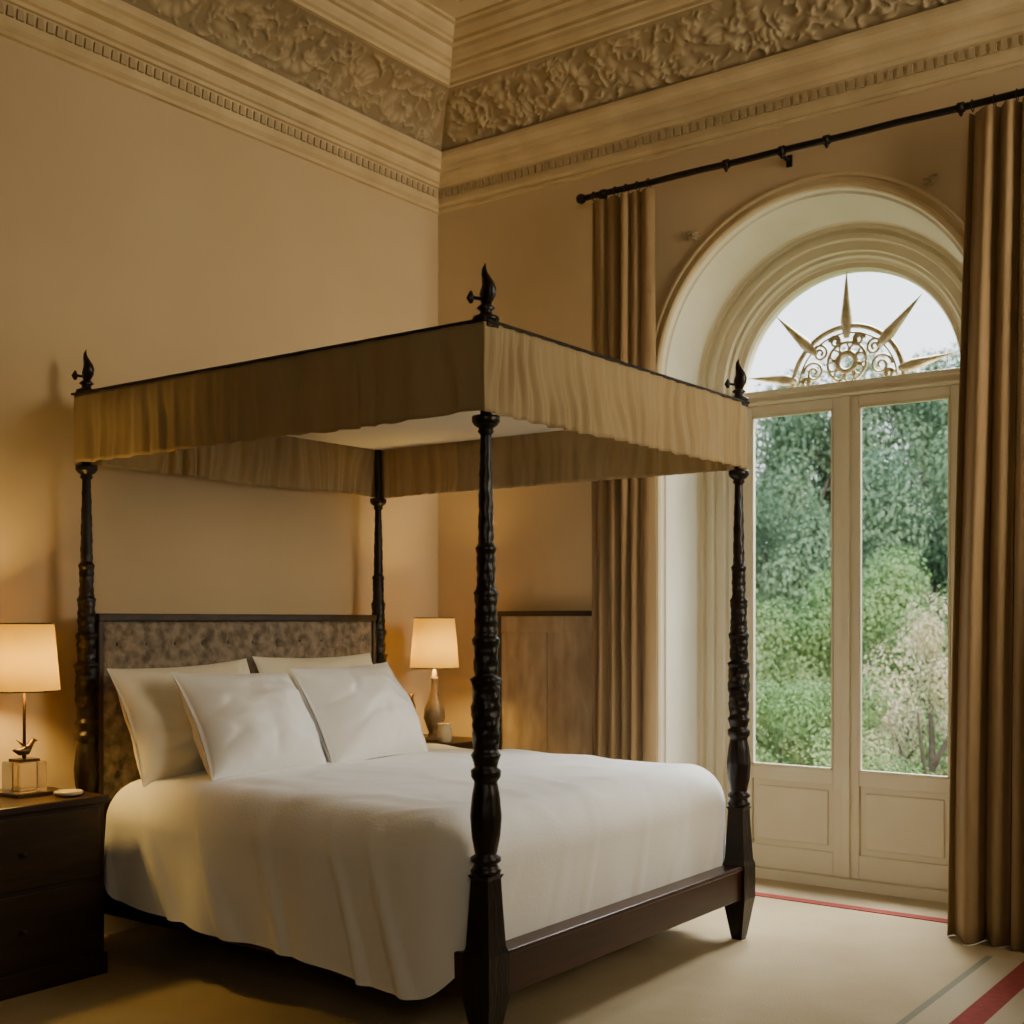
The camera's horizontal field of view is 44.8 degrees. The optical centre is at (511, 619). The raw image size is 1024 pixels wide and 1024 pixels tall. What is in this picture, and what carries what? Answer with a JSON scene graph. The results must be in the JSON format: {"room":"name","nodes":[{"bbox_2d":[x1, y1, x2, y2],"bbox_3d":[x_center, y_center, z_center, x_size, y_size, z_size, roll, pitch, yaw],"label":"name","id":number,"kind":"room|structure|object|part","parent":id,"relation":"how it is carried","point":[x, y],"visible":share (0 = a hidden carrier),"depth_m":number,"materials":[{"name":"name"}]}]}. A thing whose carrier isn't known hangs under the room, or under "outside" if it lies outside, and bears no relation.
{"room":"historic interior","nodes":[
{"label":"historic interior","id":0,"kind":"room"},
{"bbox_2d":[0,36,437,788],"bbox_3d":[-2.419,-0.827,4.448,0.001,4.354,6.703,0,0,37],"label":"wall","id":1,"kind":"structure","parent":0,"point":[145,235],"depth_m":5.58,"materials":[{"name":"paint"}]},
{"bbox_2d":[104,914,147,934],"bbox_3d":[-2.408,1.266,4.440,0.027,0.169,6.703,0,0,37],"label":"baseboard","id":2,"kind":"structure","parent":1,"relation":"attached to","point":[112,924],"depth_m":5.37,"materials":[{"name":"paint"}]},
{"bbox_2d":[426,0,503,17],"bbox_3d":[0.131,-3.004,2.561,6.345,0.001,6.703,0,0,37],"label":"ceiling","id":3,"kind":"structure","parent":0,"point":[455,9],"depth_m":6.07,"materials":[{"name":"paint"}]},
{"bbox_2d":[0,0,1023,214],"bbox_3d":[0.131,-2.669,2.561,6.345,0.672,6.703,0,0,37],"label":"trim","id":4,"kind":"structure","parent":3,"relation":"attached to","point":[450,51],"depth_m":5.94,"materials":[{"name":"beige paint"}]},
{"bbox_2d":[122,0,448,150],"bbox_3d":[-2.184,-2.701,4.274,0.320,0.176,6.438,0,0,37],"label":"frieze","id":5,"kind":"structure","parent":4,"relation":"attached to","point":[281,37],"depth_m":5.97},
{"bbox_2d":[0,1,1023,197],"bbox_3d":[0.127,-2.433,2.594,6.252,0.043,6.609,0,0,37],"label":"trim dentils","id":6,"kind":"structure","parent":4,"relation":"attached to","point":[9,10],"depth_m":5.88,"materials":[{"name":"beige paint"}]},
{"bbox_2d":[441,0,961,151],"bbox_3d":[1.951,-2.701,5.019,6.080,0.176,0.320,0,0,37],"label":"frieze","id":7,"kind":"object","parent":4,"relation":"attached to","point":[717,35],"depth_m":5.97},
{"bbox_2d":[0,878,1023,1023],"bbox_3d":[0.346,1.391,2.851,6.345,0.081,7.425,0,0,37],"label":"floor","id":8,"kind":"structure","parent":0,"point":[796,962],"depth_m":4.61,"materials":[{"name":"beige carpet"}]},
{"bbox_2d":[0,786,109,1000],"bbox_3d":[-1.948,1.009,4.599,0.509,0.682,0.729,0,0,37],"label":"nightstand","id":9,"kind":"object","parent":8,"relation":"on","point":[52,845],"visible":0.97,"depth_m":4.55,"materials":[{"name":"brown wood"}]},
{"bbox_2d":[0,623,60,797],"bbox_3d":[-1.864,0.339,4.743,0.268,0.656,0.268,0,0,37],"label":"table lamp","id":10,"kind":"object","parent":9,"relation":"on","point":[28,651],"visible":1,"depth_m":4.67,"materials":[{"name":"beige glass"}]},
{"bbox_3d":[-1.864,0.428,4.743,0.148,0.478,0.148,0,0,37],"label":"bronze stem","id":11,"kind":"part","parent":10,"relation":"part of","materials":[{"name":"brown metal"}]},
{"bbox_3d":[-1.864,0.142,4.743,0.262,0.256,0.262,0,0,37],"label":"lamp shade","id":12,"kind":"part","parent":10,"relation":"part of","materials":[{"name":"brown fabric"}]},
{"bbox_2d":[54,789,83,795],"bbox_3d":[-1.684,0.657,4.714,0.108,0.019,0.108,0,0,37],"label":"dish","id":13,"kind":"object","parent":9,"relation":"on","point":[64,792],"visible":1,"depth_m":4.69,"materials":[{"name":"beige ceramic"}]},
{"bbox_2d":[71,263,754,1023],"bbox_3d":[-0.391,0.121,5.168,2.168,2.457,1.972,0,0,37],"label":"bed","id":14,"kind":"object","parent":8,"relation":"on","point":[272,783],"visible":1,"depth_m":4.67,"materials":[{"name":"white fabric"}]},
{"bbox_3d":[-1.741,0.219,5.079,0.103,2.261,0.103,0,0,37],"label":"post","id":15,"kind":"part","parent":14,"relation":"part of","materials":[{"name":"brown wood"}]},
{"bbox_2d":[107,658,249,786],"bbox_3d":[-1.309,0.412,5.210,0.308,0.480,0.776,0,0,37],"label":"pillow","id":16,"kind":"object","parent":14,"relation":"on","point":[159,726],"depth_m":4.96,"materials":[{"name":"white fabric"}]},
{"bbox_3d":[-1.224,0.526,5.787,0.070,1.107,1.671,0,0,37],"label":"headboard frame","id":17,"kind":"part","parent":14,"relation":"part of","materials":[{"name":"brown wood"}]},
{"bbox_3d":[-1.208,0.373,5.774,0.023,0.738,1.628,0,0,37],"label":"tufted headboard","id":18,"kind":"part","parent":14,"relation":"part of","materials":[{"name":"fabric"}]},
{"bbox_2d":[171,672,326,779],"bbox_3d":[-1.054,0.423,5.096,0.364,0.430,0.654,0,0,37],"label":"pillow","id":19,"kind":"object","parent":14,"relation":"on","point":[225,726],"depth_m":4.96,"materials":[{"name":"fabric"}]},
{"bbox_2d":[252,653,371,753],"bbox_3d":[-0.849,0.401,5.818,0.314,0.475,0.760,0,0,37],"label":"pillow","id":20,"kind":"object","parent":14,"relation":"on","point":[292,667],"depth_m":5.68,"materials":[{"name":"white fabric"}]},
{"bbox_2d":[290,662,427,762],"bbox_3d":[-0.668,0.417,5.600,0.364,0.432,0.662,0,0,37],"label":"pillow","id":21,"kind":"object","parent":14,"relation":"on","point":[359,714],"depth_m":5.43,"materials":[{"name":"fabric"}]},
{"bbox_3d":[-0.699,0.219,6.488,0.103,2.261,0.103,0,0,37],"label":"post","id":22,"kind":"part","parent":14,"relation":"part of","materials":[{"name":"brown wood"}]},
{"bbox_3d":[-0.395,-0.915,5.163,2.133,0.022,1.836,0,0,37],"label":"tester frame","id":23,"kind":"part","parent":14,"relation":"part of","materials":[{"name":"brown wood"}]},
{"bbox_2d":[104,743,725,999],"bbox_3d":[-0.357,0.897,5.142,1.891,0.597,1.972,0,0,37],"label":"duvet","id":24,"kind":"object","parent":14,"relation":"on","point":[356,866],"depth_m":4.42,"materials":[{"name":"white fabric"}]},
{"bbox_3d":[-0.081,0.219,3.851,0.103,2.261,0.103,0,0,37],"label":"post","id":25,"kind":"part","parent":14,"relation":"part of","materials":[{"name":"brown wood"}]},
{"bbox_3d":[0.961,0.219,5.259,0.103,2.261,0.103,0,0,37],"label":"post","id":26,"kind":"part","parent":14,"relation":"part of","materials":[{"name":"brown wood"}]},
{"bbox_2d":[423,734,472,748],"bbox_3d":[-0.420,0.996,6.676,0.495,0.709,0.418,0,0,37],"label":"nightstand","id":27,"kind":"object","parent":8,"relation":"on","point":[457,741],"visible":0.02,"depth_m":6.55,"materials":[{"name":"brown wood"}]},
{"bbox_2d":[407,693,415,708],"bbox_3d":[-0.553,0.516,6.606,0.081,0.248,0.081,0,0,37],"label":"bronze vase","id":28,"kind":"object","parent":27,"relation":"on","point":[411,695],"visible":0.16,"depth_m":6.59,"materials":[{"name":"brown metal"}]},
{"bbox_2d":[409,617,458,740],"bbox_3d":[-0.414,0.313,6.612,0.268,0.654,0.268,0,0,37],"label":"table lamp","id":29,"kind":"object","parent":27,"relation":"on","point":[434,641],"visible":0.94,"depth_m":6.53,"materials":[{"name":"fabric"}]},
{"bbox_3d":[-0.414,0.121,6.612,0.262,0.265,0.262,0,0,37],"label":"lamp shade","id":30,"kind":"part","parent":29,"relation":"part of","materials":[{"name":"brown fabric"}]},
{"bbox_2d":[437,723,451,742],"bbox_3d":[-0.352,0.590,6.491,0.081,0.100,0.081,0,0,37],"label":"porcelain cup","id":31,"kind":"object","parent":27,"relation":"on","point":[444,732],"visible":1,"depth_m":6.46,"materials":[{"name":"beige ceramic"}]},
{"bbox_2d":[497,611,593,755],"bbox_3d":[0.197,0.651,6.614,0.641,1.399,0.068,0,0,37],"label":"wood panel","id":32,"kind":"object","parent":8,"relation":"on","point":[545,657],"visible":0.44,"depth_m":6.61,"materials":[{"name":"weathered wood"},{"name":"dark wood"}]},
{"bbox_2d":[755,892,1023,1023],"bbox_3d":[-0.235,1.347,3.189,2.038,0.005,6.466,0,0,37],"label":"carpet border","id":33,"kind":"object","parent":8,"relation":"on","point":[991,991],"visible":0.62,"depth_m":4.46,"materials":[{"name":"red carpet"}]},
{"bbox_2d":[438,67,1023,736],"bbox_3d":[2.125,-0.827,5.254,6.345,4.354,0.001,0,0,37],"label":"wall","id":34,"kind":"structure","parent":0,"point":[535,246],"depth_m":6.60,"materials":[{"name":"paint"}]},
{"bbox_2d":[576,88,1023,203],"bbox_3d":[1.691,-2.159,5.467,3.287,0.065,0.175,0,0,37],"label":"curtain rod","id":35,"kind":"object","parent":34,"relation":"attached to","point":[961,107],"visible":1,"depth_m":5.65,"materials":[{"name":"black metal"}]},
{"bbox_2d":[591,188,656,762],"bbox_3d":[0.559,-0.393,6.225,0.371,3.478,0.124,0,0,37],"label":"curtain","id":36,"kind":"object","parent":35,"relation":"hanging from","point":[624,593],"visible":0.66,"depth_m":6.19,"materials":[{"name":"fabric"}]},
{"bbox_2d":[947,97,1023,950],"bbox_3d":[2.176,-0.393,5.020,0.830,3.478,0.170,0,0,37],"label":"curtain","id":37,"kind":"object","parent":35,"relation":"hanging from","point":[986,863],"visible":1,"depth_m":5.14,"materials":[{"name":"fabric"}]},
{"bbox_2d":[656,172,963,902],"bbox_3d":[1.589,-0.360,6.051,1.750,3.420,0.694,0,0,37],"label":"door frame","id":38,"kind":"structure","parent":34,"relation":"attached to","point":[789,296],"depth_m":6.29,"materials":[{"name":"paint"}]},
{"bbox_3d":[1.458,0.086,6.457,0.594,2.427,0.047,0,0,37],"label":"stiles and rails","id":39,"kind":"part","parent":38,"relation":"part of","materials":[{"name":"beige wood"}]},
{"bbox_2d":[751,409,832,769],"bbox_3d":[1.453,-0.155,6.440,0.450,1.836,0.020,0,0,37],"label":"bead","id":40,"kind":"object","parent":38,"relation":"attached to","point":[824,410],"visible":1,"depth_m":6.56,"materials":[{"name":"paint"}]},
{"bbox_2d":[753,778,832,851],"bbox_3d":[1.461,1.011,6.450,0.450,0.354,0.028,0,0,37],"label":"panel","id":41,"kind":"object","parent":38,"relation":"attached to","point":[785,813],"depth_m":6.44,"materials":[{"name":"paint"}]},
{"bbox_2d":[841,396,849,878],"bbox_3d":[1.680,0.086,6.254,0.046,2.427,0.016,0,0,37],"label":"trim astragal","id":42,"kind":"structure","parent":38,"relation":"attached to","point":[845,400],"depth_m":6.24,"materials":[{"name":"beige wood"}]},
{"bbox_2d":[743,367,959,407],"bbox_3d":[1.693,-1.164,6.271,1.199,0.070,0.108,0,0,37],"label":"transom","id":43,"kind":"object","parent":38,"relation":"attached to","point":[944,377],"visible":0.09,"depth_m":6.20,"materials":[{"name":"paint"}]},
{"bbox_2d":[748,271,954,386],"bbox_3d":[1.688,-1.478,6.264,1.080,0.568,0.058,0,0,37],"label":"gilded ornament","id":44,"kind":"object","parent":38,"relation":"attached to","point":[846,320],"visible":1,"depth_m":6.25,"materials":[{"name":"gold metal"}]},
{"bbox_3d":[1.940,0.086,6.101,0.594,2.427,0.047,0,0,37],"label":"stiles and rails","id":45,"kind":"part","parent":38,"relation":"part of","materials":[{"name":"beige wood"}]},
{"bbox_2d":[859,396,949,778],"bbox_3d":[1.924,-0.155,6.091,0.452,1.836,0.020,0,0,37],"label":"bead","id":46,"kind":"object","parent":38,"relation":"attached to","point":[947,397],"visible":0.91,"depth_m":6.17,"materials":[{"name":"paint"}]},
{"bbox_2d":[860,787,949,864],"bbox_3d":[1.932,1.011,6.102,0.452,0.354,0.028,0,0,37],"label":"panel","id":47,"kind":"object","parent":38,"relation":"attached to","point":[894,824],"depth_m":6.09,"materials":[{"name":"paint"}]},
{"bbox_2d":[686,173,938,239],"bbox_3d":[1.367,-1.920,5.802,1.246,0.078,0.023,0,0,37],"label":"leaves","id":48,"kind":"object","parent":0,"point":[932,179],"depth_m":5.46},
{"label":"outside","id":49,"kind":"structure","parent":0,"visible":0},
{"bbox_3d":[9.766,0.392,29.083,62.100,6.370,45.900,0,0,37],"label":"hillside","id":50,"kind":"object","parent":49,"visible":0},
{"bbox_2d":[755,616,776,751],"bbox_3d":[1.930,1.830,16.591,3.430,5.694,3.511,0,0,25],"label":"tree","id":51,"kind":"object","parent":50,"relation":"on","point":[758,658],"visible":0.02,"depth_m":15.91,"materials":[{"name":"green plant"}]},
{"bbox_2d":[755,741,797,764],"bbox_3d":[1.810,2.264,12.923,2.463,3.346,1.754,0,0,42],"label":"tree","id":52,"kind":"object","parent":50,"relation":"on","point":[757,759],"visible":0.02,"depth_m":12.45,"materials":[{"name":"green plant"}]},
{"bbox_2d":[755,478,798,631],"bbox_3d":[3.655,0.286,24.901,4.418,8.605,4.067,0,0,17],"label":"tree","id":53,"kind":"object","parent":50,"relation":"on","point":[761,558],"visible":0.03,"depth_m":24.57,"materials":[{"name":"green plant"}]},
{"bbox_2d":[755,586,798,763],"bbox_3d":[2.836,2.164,17.648,3.430,5.694,3.511,0,0,-36],"label":"tree","id":54,"kind":"object","parent":50,"relation":"on","point":[756,589],"visible":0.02,"depth_m":16.84,"materials":[{"name":"green plant"}]},
{"bbox_2d":[755,382,823,587],"bbox_3d":[6.635,-0.984,35.865,5.423,11.584,5.891,0,0,-23],"label":"tree","id":55,"kind":"object","parent":50,"relation":"on","point":[767,388],"visible":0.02,"depth_m":34.83,"materials":[{"name":"green plant"}]},
{"bbox_2d":[755,455,830,748],"bbox_3d":[4.912,1.143,24.203,4.067,8.605,4.418,0,0,-9],"label":"tree","id":56,"kind":"object","parent":50,"relation":"on","point":[789,574],"visible":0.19,"depth_m":23.07,"materials":[{"name":"green plant"}]},
{"bbox_2d":[755,676,898,771],"bbox_3d":[2.852,2.264,13.089,2.463,3.346,1.754,0,0,34],"label":"tree","id":57,"kind":"object","parent":50,"relation":"on","point":[760,708],"visible":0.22,"depth_m":12.74,"materials":[{"name":"green plant"}]},
{"bbox_2d":[755,357,906,665],"bbox_3d":[7.178,-1.012,32.243,5.891,11.584,5.423,0,0,41],"label":"tree","id":58,"kind":"object","parent":50,"relation":"on","point":[784,430],"visible":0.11,"depth_m":31.19,"materials":[{"name":"green plant"}]},
{"bbox_2d":[755,597,908,770],"bbox_3d":[4.148,2.521,17.826,3.162,5.652,3.102,0,0,-28],"label":"tree","id":59,"kind":"object","parent":50,"relation":"on","point":[785,660],"visible":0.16,"depth_m":17.24,"materials":[{"name":"green plant"}]},
{"bbox_2d":[756,337,945,651],"bbox_3d":[8.797,-1.357,32.791,4.924,11.758,5.706,0,0,13],"label":"tree","id":60,"kind":"object","parent":50,"relation":"on","point":[908,428],"visible":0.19,"depth_m":31.27,"materials":[{"name":"green plant"}]},
{"bbox_2d":[756,570,945,773],"bbox_3d":[4.989,2.091,17.804,3.430,5.694,3.511,0,0,-18],"label":"tree","id":61,"kind":"object","parent":50,"relation":"on","point":[823,624],"visible":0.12,"depth_m":17.24,"materials":[{"name":"green plant"}]},
{"bbox_2d":[767,676,934,774],"bbox_3d":[3.394,2.264,12.984,1.754,3.346,2.463,0,0,-4],"label":"tree","id":62,"kind":"object","parent":50,"relation":"on","point":[793,750],"visible":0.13,"depth_m":12.73,"materials":[{"name":"green plant"}]},
{"bbox_2d":[755,449,947,719],"bbox_3d":[6.765,0.897,24.421,4.418,8.605,4.067,0,0,11],"label":"tree","id":63,"kind":"object","parent":50,"relation":"on","point":[864,544],"visible":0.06,"depth_m":23.96,"materials":[{"name":"green plant"}]},
{"bbox_2d":[806,342,959,557],"bbox_3d":[10.980,-1.483,32.612,5.670,11.758,4.706,0,0,28],"label":"tree","id":64,"kind":"object","parent":50,"relation":"on","point":[938,415],"visible":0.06,"depth_m":31.21,"materials":[{"name":"green plant"}]},
{"bbox_2d":[824,543,947,772],"bbox_3d":[5.674,1.813,16.790,3.430,5.694,3.511,0,0,4],"label":"bush","id":65,"kind":"object","parent":50,"relation":"on","point":[875,607],"visible":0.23,"depth_m":16.42,"materials":[{"name":"green plant"}]},
{"bbox_2d":[862,592,947,775],"bbox_3d":[4.437,1.728,13.090,1.942,4.066,1.975,0,0,10],"label":"tree","id":66,"kind":"object","parent":50,"relation":"on","point":[934,759],"visible":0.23,"depth_m":12.83,"materials":[{"name":"green plant"}]},
{"bbox_2d":[862,425,947,672],"bbox_3d":[7.860,0.687,23.658,3.693,8.734,4.280,0,0,-7],"label":"tree","id":67,"kind":"object","parent":50,"relation":"on","point":[890,503],"visible":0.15,"depth_m":22.77,"materials":[{"name":"green plant"}]},
{"bbox_2d":[879,627,947,773],"bbox_3d":[6.766,2.139,16.698,3.430,5.694,3.511,0,0,-35],"label":"tree","id":68,"kind":"object","parent":50,"relation":"on","point":[944,644],"visible":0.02,"depth_m":16.62,"materials":[{"name":"pale blossom"},{"name":"bark"}]},
{"bbox_2d":[904,403,946,534],"bbox_3d":[13.061,-1.075,34.188,5.423,11.584,5.891,0,0,-12],"label":"tree","id":69,"kind":"object","parent":50,"relation":"on","point":[937,403],"visible":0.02,"depth_m":34.75,"materials":[{"name":"green plant"}]},
{"bbox_2d":[905,491,947,656],"bbox_3d":[9.658,0.592,23.697,4.418,8.605,4.067,0,0,40],"label":"tree","id":70,"kind":"object","parent":50,"relation":"on","point":[939,560],"visible":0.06,"depth_m":23.12,"materials":[{"name":"green plant"}]},
{"bbox_2d":[916,740,947,775],"bbox_3d":[5.311,2.264,13.029,1.754,3.346,2.463,0,0,-9],"label":"tree","id":71,"kind":"object","parent":50,"relation":"on","point":[944,763],"visible":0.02,"depth_m":13.47,"materials":[{"name":"green plant"}]}
]}

